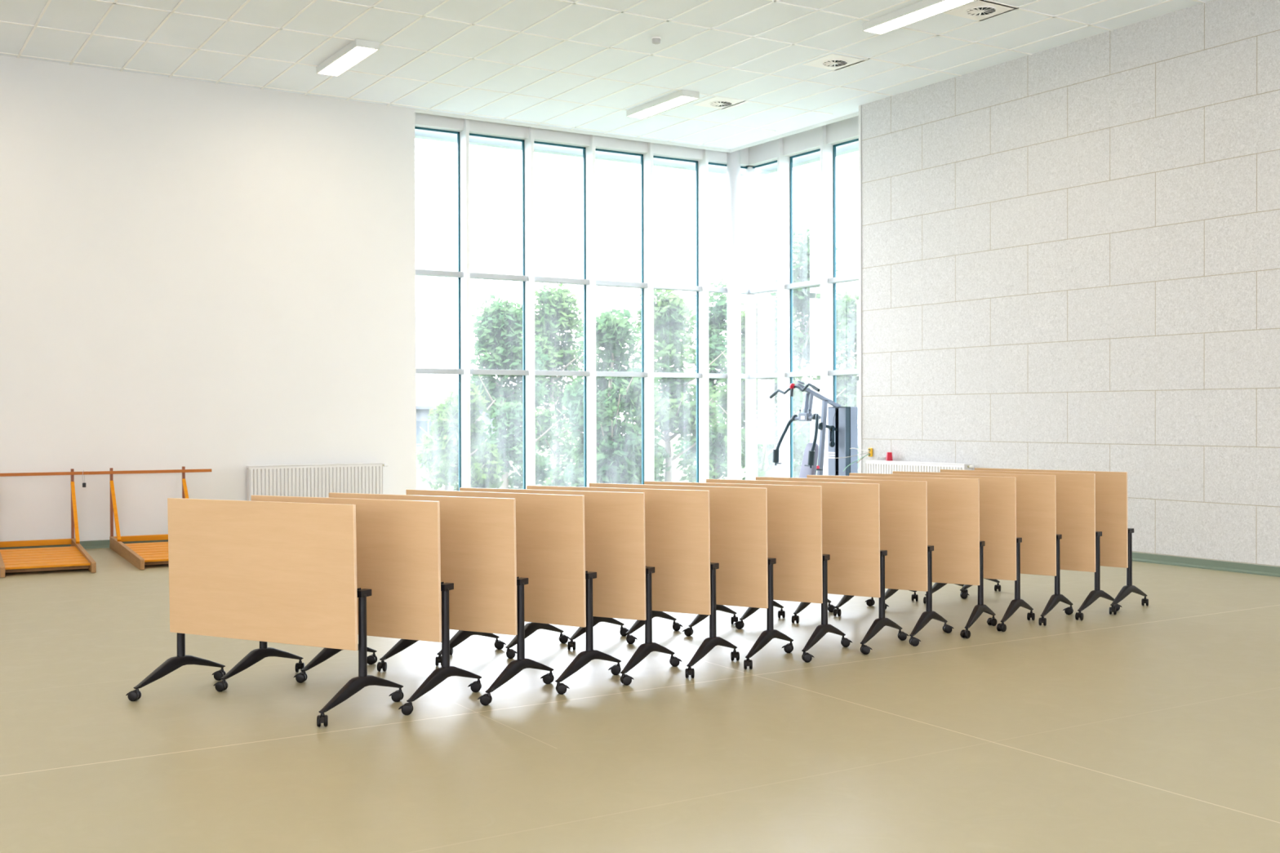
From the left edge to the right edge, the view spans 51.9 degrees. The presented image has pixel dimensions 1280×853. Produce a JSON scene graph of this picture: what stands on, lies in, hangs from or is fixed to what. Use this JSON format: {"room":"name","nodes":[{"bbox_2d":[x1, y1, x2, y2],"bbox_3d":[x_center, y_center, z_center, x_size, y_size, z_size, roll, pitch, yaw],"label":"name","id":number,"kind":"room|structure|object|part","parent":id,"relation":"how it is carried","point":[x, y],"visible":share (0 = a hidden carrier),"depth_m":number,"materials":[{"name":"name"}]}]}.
{"room":"community hall","nodes":[
{"label":"community hall","id":0,"kind":"room"},
{"bbox_2d":[0,54,416,541],"bbox_3d":[-10.210,-1.655,14.615,16.215,6.400,0.570,0,1,-32],"label":"wall","id":1,"kind":"structure","parent":0,"point":[194,274],"depth_m":17.01,"materials":[{"name":"white paint"}]},
{"bbox_2d":[0,539,168,549],"bbox_3d":[-10.041,1.499,14.371,16.200,0.095,0.060,0,1,-32],"label":"baseboard","id":2,"kind":"structure","parent":1,"relation":"attached to","point":[91,544],"depth_m":16.39,"materials":[{"name":"green plastic"}]},
{"bbox_2d":[246,462,388,501],"bbox_3d":[-4.359,1.006,17.877,1.952,0.990,0.138,0,1,-32],"label":"radiator","id":3,"kind":"object","parent":1,"relation":"attached to","point":[317,480],"visible":0.62,"depth_m":17.78,"materials":[{"name":"white metal"}]},
{"bbox_2d":[247,462,382,466],"bbox_3d":[-4.388,0.518,17.838,1.845,0.014,0.107,0,1,-32],"label":"grille","id":4,"kind":"object","parent":3,"relation":"attached to","point":[354,464],"depth_m":17.91,"materials":[{"name":"white metal"}]},
{"bbox_2d":[414,112,754,491],"bbox_3d":[-0.794,-1.722,20.592,6.320,6.380,0.525,0,1,-32],"label":"window","id":5,"kind":"structure","parent":1,"relation":"in","point":[464,132],"depth_m":20.36,"materials":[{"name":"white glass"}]},
{"bbox_2d":[414,108,858,152],"bbox_3d":[0.061,-4.523,18.648,5.517,0.110,3.480,0,1,-32],"label":"trim","id":6,"kind":"structure","parent":1,"relation":"attached to","point":[416,110],"depth_m":19.99,"materials":[{"name":"white paint"}]},
{"bbox_2d":[0,0,1211,149],"bbox_3d":[-1.095,-4.429,5.200,21.720,0.060,25.030,0,1,-32],"label":"ceiling","id":7,"kind":"structure","parent":0,"point":[325,17],"depth_m":15.54,"materials":[{"name":"tile"}]},
{"bbox_2d":[315,38,379,76],"bbox_3d":[-3.538,-4.442,15.863,0.286,0.085,1.436,0,1,-32],"label":"ceiling lamp","id":8,"kind":"object","parent":7,"relation":"attached to","point":[357,50],"visible":1,"depth_m":15.74,"materials":[{"name":"white plastic"}]},
{"bbox_2d":[320,46,373,74],"bbox_3d":[-3.538,-4.440,15.863,0.226,0.044,1.360,0,1,-32],"label":"diffuser","id":9,"kind":"object","parent":8,"relation":"attached to","point":[347,57],"depth_m":15.85,"materials":[{"name":"white plastic"}]},
{"bbox_2d":[0,0,1205,146],"bbox_3d":[-1.193,-4.395,5.139,21.488,0.010,25.030,0,1,-32],"label":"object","id":10,"kind":"structure","parent":7,"relation":"attached to","point":[114,2],"depth_m":15.71,"materials":[{"name":"white metal"}]},
{"bbox_2d":[651,36,661,44],"bbox_3d":[0.188,-4.458,15.189,0.112,0.062,0.112,0,1,-32],"label":"smoke detector","id":11,"kind":"object","parent":7,"relation":"attached to","point":[655,40],"visible":1,"depth_m":15.15,"materials":[{"name":"white plastic"}]},
{"bbox_2d":[626,89,699,118],"bbox_3d":[0.303,-4.473,18.266,0.286,0.085,1.436,0,1,-32],"label":"ceiling lamp","id":12,"kind":"object","parent":7,"relation":"attached to","point":[680,97],"visible":1,"depth_m":18.16,"materials":[{"name":"white plastic"}]},
{"bbox_2d":[631,96,693,116],"bbox_3d":[0.303,-4.471,18.266,0.226,0.044,1.360,0,1,-32],"label":"diffuser","id":13,"kind":"object","parent":12,"relation":"attached to","point":[662,104],"depth_m":18.25,"materials":[{"name":"white plastic"}]},
{"bbox_2d":[693,96,747,109],"bbox_3d":[1.132,-4.507,18.347,0.566,0.022,0.566,0,1,-32],"label":"ceiling vent","id":14,"kind":"object","parent":7,"relation":"in","point":[715,102],"visible":1,"depth_m":18.31,"materials":[{"name":"white plastic"}]},
{"bbox_2d":[802,53,867,71],"bbox_3d":[2.406,-4.493,16.240,0.566,0.022,0.566,0,1,-32],"label":"ceiling vent","id":15,"kind":"object","parent":7,"relation":"in","point":[832,61],"visible":1,"depth_m":16.20,"materials":[{"name":"white plastic"}]},
{"bbox_2d":[862,0,975,34],"bbox_3d":[2.970,-4.444,14.107,0.286,0.085,1.436,0,1,-32],"label":"ceiling lamp","id":16,"kind":"object","parent":7,"relation":"attached to","point":[924,9],"visible":1,"depth_m":14.15,"materials":[{"name":"white plastic"}]},
{"bbox_2d":[942,0,1018,20],"bbox_3d":[3.674,-4.478,14.159,0.566,0.022,0.566,0,1,-32],"label":"ceiling vent","id":17,"kind":"object","parent":7,"relation":"in","point":[977,10],"visible":1,"depth_m":14.12,"materials":[{"name":"white plastic"}]},
{"bbox_2d":[0,547,1279,852],"bbox_3d":[-0.875,1.697,5.569,23.000,0.200,25.950,0,1,-32],"label":"floor","id":18,"kind":"structure","parent":0,"point":[1154,727],"depth_m":6.75,"materials":[{"name":"laminate"}]},
{"bbox_2d":[0,468,96,577],"bbox_3d":[-7.053,1.035,14.608,1.940,1.003,2.660,0,1,-28],"label":"rack","id":19,"kind":"object","parent":18,"relation":"on","point":[73,557],"visible":1,"depth_m":14.78,"materials":[{"name":"brown wood"}]},
{"bbox_3d":[-7.114,1.462,14.579,0.044,0.150,2.660,0,1,-28],"label":"rail","id":20,"kind":"part","parent":19,"relation":"part of","materials":[{"name":"brown wood"}]},
{"bbox_3d":[-7.647,0.579,15.732,1.940,0.038,0.028,0,1,-28],"label":"rail","id":21,"kind":"part","parent":19,"relation":"part of","materials":[{"name":"brown wood"}]},
{"bbox_3d":[-6.963,0.946,16.133,0.034,0.853,0.040,0,1,-28],"label":"post","id":22,"kind":"part","parent":19,"relation":"part of","materials":[{"name":"brown wood"}]},
{"bbox_3d":[-6.353,1.456,14.979,0.044,0.150,2.660,0,1,-28],"label":"rail","id":23,"kind":"part","parent":19,"relation":"part of","materials":[{"name":"brown wood"}]},
{"bbox_2d":[82,470,85,487],"bbox_3d":[-6.840,0.641,16.157,0.048,0.212,0.056,0,1,26],"label":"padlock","id":24,"kind":"object","parent":19,"relation":"hanging from","point":[83,483],"visible":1,"depth_m":16.15,"materials":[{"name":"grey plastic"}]},
{"bbox_2d":[86,466,211,569],"bbox_3d":[-5.562,1.024,15.442,1.500,1.003,2.660,0,1,-28],"label":"rack","id":25,"kind":"object","parent":18,"relation":"on","point":[140,555],"visible":0.59,"depth_m":15.95,"materials":[{"name":"brown wood"}]},
{"bbox_3d":[-6.582,0.943,16.376,0.034,0.853,0.040,0,1,-28],"label":"post","id":26,"kind":"part","parent":25,"relation":"part of","materials":[{"name":"brown wood"}]},
{"bbox_3d":[-5.956,1.453,15.231,0.044,0.150,2.660,0,1,-28],"label":"rail","id":27,"kind":"part","parent":25,"relation":"part of","materials":[{"name":"brown wood"}]},
{"bbox_3d":[-6.171,0.570,16.558,1.500,0.038,0.028,0,1,-28],"label":"rail","id":28,"kind":"part","parent":25,"relation":"part of","materials":[{"name":"brown wood"}]},
{"bbox_3d":[-5.826,0.938,16.787,0.034,0.853,0.040,0,1,-28],"label":"post","id":29,"kind":"part","parent":25,"relation":"part of","materials":[{"name":"brown wood"}]},
{"bbox_2d":[125,497,404,727],"bbox_3d":[-2.158,1.004,7.563,1.490,1.158,0.752,0,1,27],"label":"folding table","id":30,"kind":"object","parent":18,"relation":"on","point":[277,572],"visible":0.98,"depth_m":7.47,"materials":[{"name":"brown wood"}]},
{"bbox_3d":[-2.754,1.167,7.888,0.044,0.480,0.054,0,1,27],"label":"leg","id":31,"kind":"part","parent":30,"relation":"part of","materials":[{"name":"black metal"}]},
{"bbox_3d":[-1.673,1.547,6.917,0.024,0.022,0.030,0,1,-10],"label":"brake lever","id":32,"kind":"part","parent":30,"relation":"part of","materials":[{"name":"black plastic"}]},
{"bbox_3d":[-1.531,1.170,7.260,0.044,0.480,0.054,0,1,27],"label":"leg","id":33,"kind":"part","parent":30,"relation":"part of","materials":[{"name":"black metal"}]},
{"bbox_2d":[213,495,481,715],"bbox_3d":[-1.745,1.001,7.834,1.467,1.158,0.736,0,1,27],"label":"folding table","id":34,"kind":"object","parent":18,"relation":"on","point":[398,553],"visible":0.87,"depth_m":7.56,"materials":[{"name":"beige wood"}]},
{"bbox_3d":[-2.335,1.164,8.147,0.044,0.480,0.054,0,1,27],"label":"leg","id":35,"kind":"part","parent":34,"relation":"part of","materials":[{"name":"black metal"}]},
{"bbox_3d":[-1.112,1.166,7.519,0.044,0.480,0.054,0,1,27],"label":"leg","id":36,"kind":"part","parent":34,"relation":"part of","materials":[{"name":"black metal"}]},
{"bbox_2d":[293,492,554,705],"bbox_3d":[-1.331,0.998,8.076,1.467,1.158,0.734,0,1,28],"label":"folding table","id":37,"kind":"object","parent":18,"relation":"on","point":[477,535],"visible":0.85,"depth_m":7.79,"materials":[{"name":"beige wood"}]},
{"bbox_3d":[-0.703,1.163,7.750,0.044,0.480,0.054,0,1,28],"label":"leg","id":38,"kind":"part","parent":37,"relation":"part of","materials":[{"name":"black metal"}]},
{"bbox_2d":[377,488,621,694],"bbox_3d":[-0.895,0.994,8.365,1.459,1.158,0.756,0,1,31],"label":"folding table","id":39,"kind":"object","parent":18,"relation":"on","point":[550,533],"visible":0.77,"depth_m":8.07,"materials":[{"name":"beige wood"}]},
{"bbox_3d":[-0.309,1.160,8.032,0.044,0.480,0.054,0,1,31],"label":"leg","id":40,"kind":"part","parent":39,"relation":"part of","materials":[{"name":"black metal"}]},
{"bbox_2d":[435,487,682,685],"bbox_3d":[-0.541,0.991,8.605,1.462,1.158,0.781,0,1,28],"label":"folding table","id":41,"kind":"object","parent":18,"relation":"on","point":[615,522],"visible":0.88,"depth_m":8.31,"materials":[{"name":"beige wood"}]},
{"bbox_3d":[0.054,1.156,8.294,0.044,0.480,0.054,0,1,28],"label":"leg","id":42,"kind":"part","parent":41,"relation":"part of","materials":[{"name":"black metal"}]},
{"bbox_2d":[505,485,739,678],"bbox_3d":[-0.124,0.988,8.832,1.446,1.158,0.779,0,1,29],"label":"folding table","id":43,"kind":"object","parent":18,"relation":"on","point":[677,522],"visible":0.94,"depth_m":8.54,"materials":[{"name":"beige wood"}]},
{"bbox_3d":[0.471,1.153,8.507,0.044,0.480,0.054,0,1,29],"label":"leg","id":44,"kind":"part","parent":43,"relation":"part of","materials":[{"name":"black metal"}]},
{"bbox_2d":[567,483,793,669],"bbox_3d":[0.282,0.984,9.126,1.446,1.158,0.772,0,1,31],"label":"folding table","id":45,"kind":"object","parent":18,"relation":"on","point":[738,515],"visible":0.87,"depth_m":8.81,"materials":[{"name":"beige wood"}]},
{"bbox_3d":[0.869,1.150,8.784,0.044,0.480,0.054,0,1,31],"label":"leg","id":46,"kind":"part","parent":45,"relation":"part of","materials":[{"name":"black metal"}]},
{"bbox_2d":[726,149,741,479],"bbox_3d":[1.559,-1.739,21.808,0.224,6.380,0.224,0,1,-32],"label":"column","id":47,"kind":"structure","parent":18,"relation":"on","point":[733,164],"depth_m":21.71,"materials":[{"name":"paint"}]},
{"bbox_2d":[626,480,852,662],"bbox_3d":[0.696,0.981,9.363,1.463,1.158,0.736,0,1,31],"label":"folding table","id":48,"kind":"object","parent":18,"relation":"on","point":[794,513],"visible":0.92,"depth_m":9.03,"materials":[{"name":"beige wood"}]},
{"bbox_3d":[1.264,1.147,9.010,0.044,0.480,0.054,0,1,31],"label":"leg","id":49,"kind":"part","parent":48,"relation":"part of","materials":[{"name":"black metal"}]},
{"bbox_2d":[745,166,755,479],"bbox_3d":[1.869,-1.743,22.208,0.130,6.380,0.130,0,1,-32],"label":"window mullion","id":50,"kind":"structure","parent":18,"relation":"on","point":[750,172],"depth_m":22.16,"materials":[{"name":"white metal"}]},
{"bbox_2d":[682,479,908,654],"bbox_3d":[1.133,0.977,9.666,1.502,1.158,0.748,0,1,33],"label":"folding table","id":51,"kind":"object","parent":18,"relation":"on","point":[851,512],"visible":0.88,"depth_m":9.32,"materials":[{"name":"beige wood"}]},
{"bbox_3d":[1.708,1.143,9.285,0.044,0.480,0.054,0,1,33],"label":"leg","id":52,"kind":"part","parent":51,"relation":"part of","materials":[{"name":"black metal"}]},
{"bbox_2d":[768,380,857,478],"bbox_3d":[2.468,0.404,18.998,1.438,2.134,1.113,0,1,-32],"label":"multi gym","id":53,"kind":"object","parent":18,"relation":"on","point":[842,421],"visible":0.67,"depth_m":19.13,"materials":[{"name":"grey metal"}]},
{"bbox_3d":[2.112,0.127,19.210,0.291,0.506,0.061,0,1,22],"label":"press arm","id":54,"kind":"part","parent":53,"relation":"part of","materials":[{"name":"metal"}]},
{"bbox_3d":[2.485,0.090,18.597,0.091,0.546,0.257,0,1,24],"label":"press arm","id":55,"kind":"part","parent":53,"relation":"part of","materials":[{"name":"metal"}]},
{"bbox_3d":[2.825,0.550,19.354,0.012,1.677,0.160,0,1,-32],"label":"tower panel","id":56,"kind":"part","parent":53,"relation":"part of","materials":[{"name":"grey metal"}]},
{"bbox_3d":[2.775,0.015,19.189,0.268,0.106,0.040,0,1,-32],"label":"pulley arm","id":57,"kind":"part","parent":53,"relation":"part of","materials":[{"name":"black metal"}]},
{"bbox_3d":[2.946,0.551,19.161,0.012,1.677,0.145,0,1,-32],"label":"tower panel","id":58,"kind":"part","parent":53,"relation":"part of","materials":[{"name":"grey metal"}]},
{"bbox_2d":[733,476,953,646],"bbox_3d":[1.536,0.974,9.986,1.498,1.158,0.753,0,1,33],"label":"folding table","id":59,"kind":"object","parent":18,"relation":"on","point":[903,504],"visible":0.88,"depth_m":9.62,"materials":[{"name":"beige wood"}]},
{"bbox_3d":[2.110,1.140,9.599,0.044,0.480,0.054,0,1,33],"label":"leg","id":60,"kind":"part","parent":59,"relation":"part of","materials":[{"name":"black metal"}]},
{"bbox_2d":[791,475,996,638],"bbox_3d":[1.980,0.970,10.280,1.432,1.158,0.774,0,1,32],"label":"folding table","id":61,"kind":"object","parent":18,"relation":"on","point":[953,504],"visible":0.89,"depth_m":9.95,"materials":[{"name":"beige wood"}]},
{"bbox_3d":[2.572,1.135,9.931,0.044,0.480,0.054,0,1,32],"label":"leg","id":62,"kind":"part","parent":61,"relation":"part of","materials":[{"name":"black metal"}]},
{"bbox_2d":[833,472,1035,631],"bbox_3d":[2.341,0.966,10.592,1.475,1.158,0.759,0,1,35],"label":"folding table","id":63,"kind":"object","parent":18,"relation":"on","point":[997,495],"visible":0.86,"depth_m":10.21,"materials":[{"name":"beige wood"}]},
{"bbox_3d":[2.931,1.132,10.209,0.044,0.480,0.054,0,1,35],"label":"leg","id":64,"kind":"part","parent":63,"relation":"part of","materials":[{"name":"black metal"}]},
{"bbox_2d":[884,471,1073,626],"bbox_3d":[2.766,0.963,10.875,1.440,1.158,0.759,0,1,36],"label":"folding table","id":65,"kind":"object","parent":18,"relation":"on","point":[1036,495],"visible":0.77,"depth_m":10.50,"materials":[{"name":"beige wood"}]},
{"bbox_3d":[3.328,1.129,10.486,0.044,0.480,0.054,0,1,36],"label":"leg","id":66,"kind":"part","parent":65,"relation":"part of","materials":[{"name":"black metal"}]},
{"bbox_2d":[923,469,1121,620],"bbox_3d":[3.227,0.959,11.170,1.465,1.158,0.776,0,1,42],"label":"folding table","id":67,"kind":"object","parent":18,"relation":"on","point":[1079,544],"visible":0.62,"depth_m":10.75,"materials":[{"name":"beige wood"}]},
{"bbox_3d":[3.731,1.126,10.727,0.044,0.480,0.054,0,1,42],"label":"leg","id":68,"kind":"part","parent":67,"relation":"part of","materials":[{"name":"black metal"}]},
{"bbox_2d":[960,467,1148,614],"bbox_3d":[3.587,0.955,11.463,1.446,1.158,0.749,0,1,43],"label":"folding table","id":69,"kind":"object","parent":18,"relation":"on","point":[1111,487],"visible":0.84,"depth_m":11.03,"materials":[{"name":"beige wood"}]},
{"bbox_3d":[4.100,1.122,11.016,0.044,0.480,0.054,0,1,43],"label":"leg","id":70,"kind":"part","parent":69,"relation":"part of","materials":[{"name":"black metal"}]},
{"bbox_2d":[862,0,1279,567],"bbox_3d":[9.313,-1.666,9.686,1.112,6.400,21.562,0,1,-32],"label":"wall","id":71,"kind":"structure","parent":0,"point":[1071,251],"depth_m":15.10,"materials":[{"name":"white stone"}]},
{"bbox_2d":[745,115,858,477],"bbox_3d":[2.926,-1.732,20.599,0.525,6.380,3.840,0,1,-32],"label":"window","id":72,"kind":"structure","parent":71,"relation":"in","point":[823,144],"depth_m":21.00,"materials":[{"name":"white metal"}]},
{"bbox_2d":[834,448,872,471],"bbox_3d":[2.994,0.467,18.428,0.530,0.335,0.065,0,1,14],"label":"junction box","id":73,"kind":"object","parent":71,"relation":"attached to","point":[869,451],"visible":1,"depth_m":18.39,"materials":[{"name":"yellow plastic"}]},
{"bbox_2d":[858,105,862,473],"bbox_3d":[3.128,-1.525,18.561,0.062,6.000,0.045,0,1,-32],"label":"trim","id":74,"kind":"structure","parent":71,"relation":"attached to","point":[860,106],"depth_m":18.54,"materials":[{"name":"white paint"}]},
{"bbox_2d":[861,104,862,442],"bbox_3d":[3.126,-1.525,18.526,0.004,6.000,0.011,0,1,-32],"label":"trim","id":75,"kind":"structure","parent":71,"relation":"attached to","point":[861,104],"depth_m":18.52,"materials":[{"name":"white paint"}]},
{"bbox_2d":[865,457,974,474],"bbox_3d":[3.712,0.951,17.468,0.166,1.063,1.957,0,1,-32],"label":"radiator","id":76,"kind":"object","parent":71,"relation":"attached to","point":[873,466],"depth_m":17.55,"materials":[{"name":"white metal"}]},
{"bbox_3d":[3.325,0.440,18.070,0.072,0.049,0.185,0,1,-32],"label":"cable coil","id":77,"kind":"part","parent":76,"relation":"part of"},
{"bbox_2d":[885,452,893,461],"bbox_3d":[3.403,0.409,17.945,0.092,0.116,0.092,0,1,-32],"label":"cup","id":78,"kind":"object","parent":76,"relation":"on","point":[889,455],"visible":1,"depth_m":17.91,"materials":[{"name":"plastic"}]},
{"bbox_2d":[865,459,971,465],"bbox_3d":[3.675,0.477,17.491,0.132,0.014,1.850,0,1,-32],"label":"grille","id":79,"kind":"object","parent":76,"relation":"attached to","point":[873,462],"depth_m":17.61,"materials":[{"name":"white metal"}]},
{"bbox_2d":[1132,551,1279,577],"bbox_3d":[8.825,1.491,9.402,0.060,0.095,21.562,0,1,-32],"label":"baseboard","id":80,"kind":"structure","parent":71,"relation":"attached to","point":[1261,570],"depth_m":13.92,"materials":[{"name":"green plastic"}]},
{"label":"outside","id":81,"kind":"structure","parent":0,"visible":0},
{"bbox_2d":[416,434,858,490],"bbox_3d":[-8.562,1.561,70.268,120.000,0.200,91.800,0,1,-32],"label":"ground","id":82,"kind":"structure","parent":81,"point":[676,473],"depth_m":48.96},
{"bbox_2d":[416,402,458,490],"bbox_3d":[-5.163,0.524,35.677,1.664,2.474,1.690,0,1,-32],"label":"tree","id":83,"kind":"object","parent":82,"relation":"on","point":[424,457],"visible":0.16,"depth_m":35.48,"materials":[{"name":"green plant"}]},
{"bbox_2d":[416,381,498,468],"bbox_3d":[-12.446,-0.142,54.405,13.200,3.500,9.000,0,1,-15],"label":"house","id":84,"kind":"structure","parent":82,"relation":"on","point":[429,394],"depth_m":51.97,"materials":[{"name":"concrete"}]},
{"bbox_3d":[-8.266,0.223,51.326,0.980,0.880,0.020,0,1,-15],"label":"pane","id":85,"kind":"part","parent":84,"relation":"part of","materials":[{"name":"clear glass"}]},
{"bbox_2d":[419,383,506,490],"bbox_3d":[-3.469,0.474,25.759,1.596,2.734,1.571,0,0,4],"label":"tree","id":86,"kind":"object","parent":82,"relation":"on","point":[486,468],"visible":0.62,"depth_m":25.61,"materials":[{"name":"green plant"}]},
{"bbox_2d":[451,291,559,488],"bbox_3d":[-3.087,-0.621,29.776,2.523,4.843,2.243,0,0,8],"label":"tree","id":87,"kind":"object","parent":82,"relation":"on","point":[499,331],"visible":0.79,"depth_m":29.46,"materials":[{"name":"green plant"}]},
{"bbox_2d":[520,283,583,486],"bbox_3d":[-2.126,-1.008,34.006,2.434,5.537,2.583,0,1,-17],"label":"tree","id":88,"kind":"object","parent":82,"relation":"on","point":[556,314],"visible":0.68,"depth_m":33.67,"materials":[{"name":"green plant"}]},
{"bbox_2d":[556,306,665,487],"bbox_3d":[-0.561,-0.290,26.068,2.188,4.233,2.295,0,1,-32],"label":"tree","id":89,"kind":"object","parent":82,"relation":"on","point":[618,456],"visible":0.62,"depth_m":25.68,"materials":[{"name":"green plant"}]},
{"bbox_2d":[614,288,725,482],"bbox_3d":[0.637,-0.738,30.022,2.469,5.053,2.576,0,0,-9],"label":"tree","id":90,"kind":"object","parent":82,"relation":"on","point":[671,313],"visible":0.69,"depth_m":29.57,"materials":[{"name":"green plant"}]},
{"bbox_2d":[672,277,745,481],"bbox_3d":[2.031,-1.046,33.891,2.293,5.594,2.205,-1,1,-43],"label":"tree","id":91,"kind":"object","parent":82,"relation":"on","point":[717,324],"visible":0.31,"depth_m":33.55,"materials":[{"name":"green plant"}]},
{"bbox_2d":[709,297,814,479],"bbox_3d":[2.441,-0.364,25.931,2.225,4.367,1.839,0,1,-14],"label":"tree","id":92,"kind":"object","parent":82,"relation":"on","point":[766,331],"visible":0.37,"depth_m":25.66,"materials":[{"name":"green plant"}]},
{"bbox_2d":[768,224,848,477],"bbox_3d":[3.604,-1.411,29.756,2.394,6.385,2.448,0,1,-32],"label":"tree","id":93,"kind":"object","parent":82,"relation":"on","point":[806,300],"visible":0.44,"depth_m":29.37,"materials":[{"name":"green plant"}]},
{"bbox_2d":[806,288,858,475],"bbox_3d":[5.325,-0.982,34.519,2.191,5.437,2.672,0,0,1],"label":"tree","id":94,"kind":"object","parent":82,"relation":"on","point":[849,397],"visible":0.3,"depth_m":34.13,"materials":[{"name":"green plant"}]}
]}

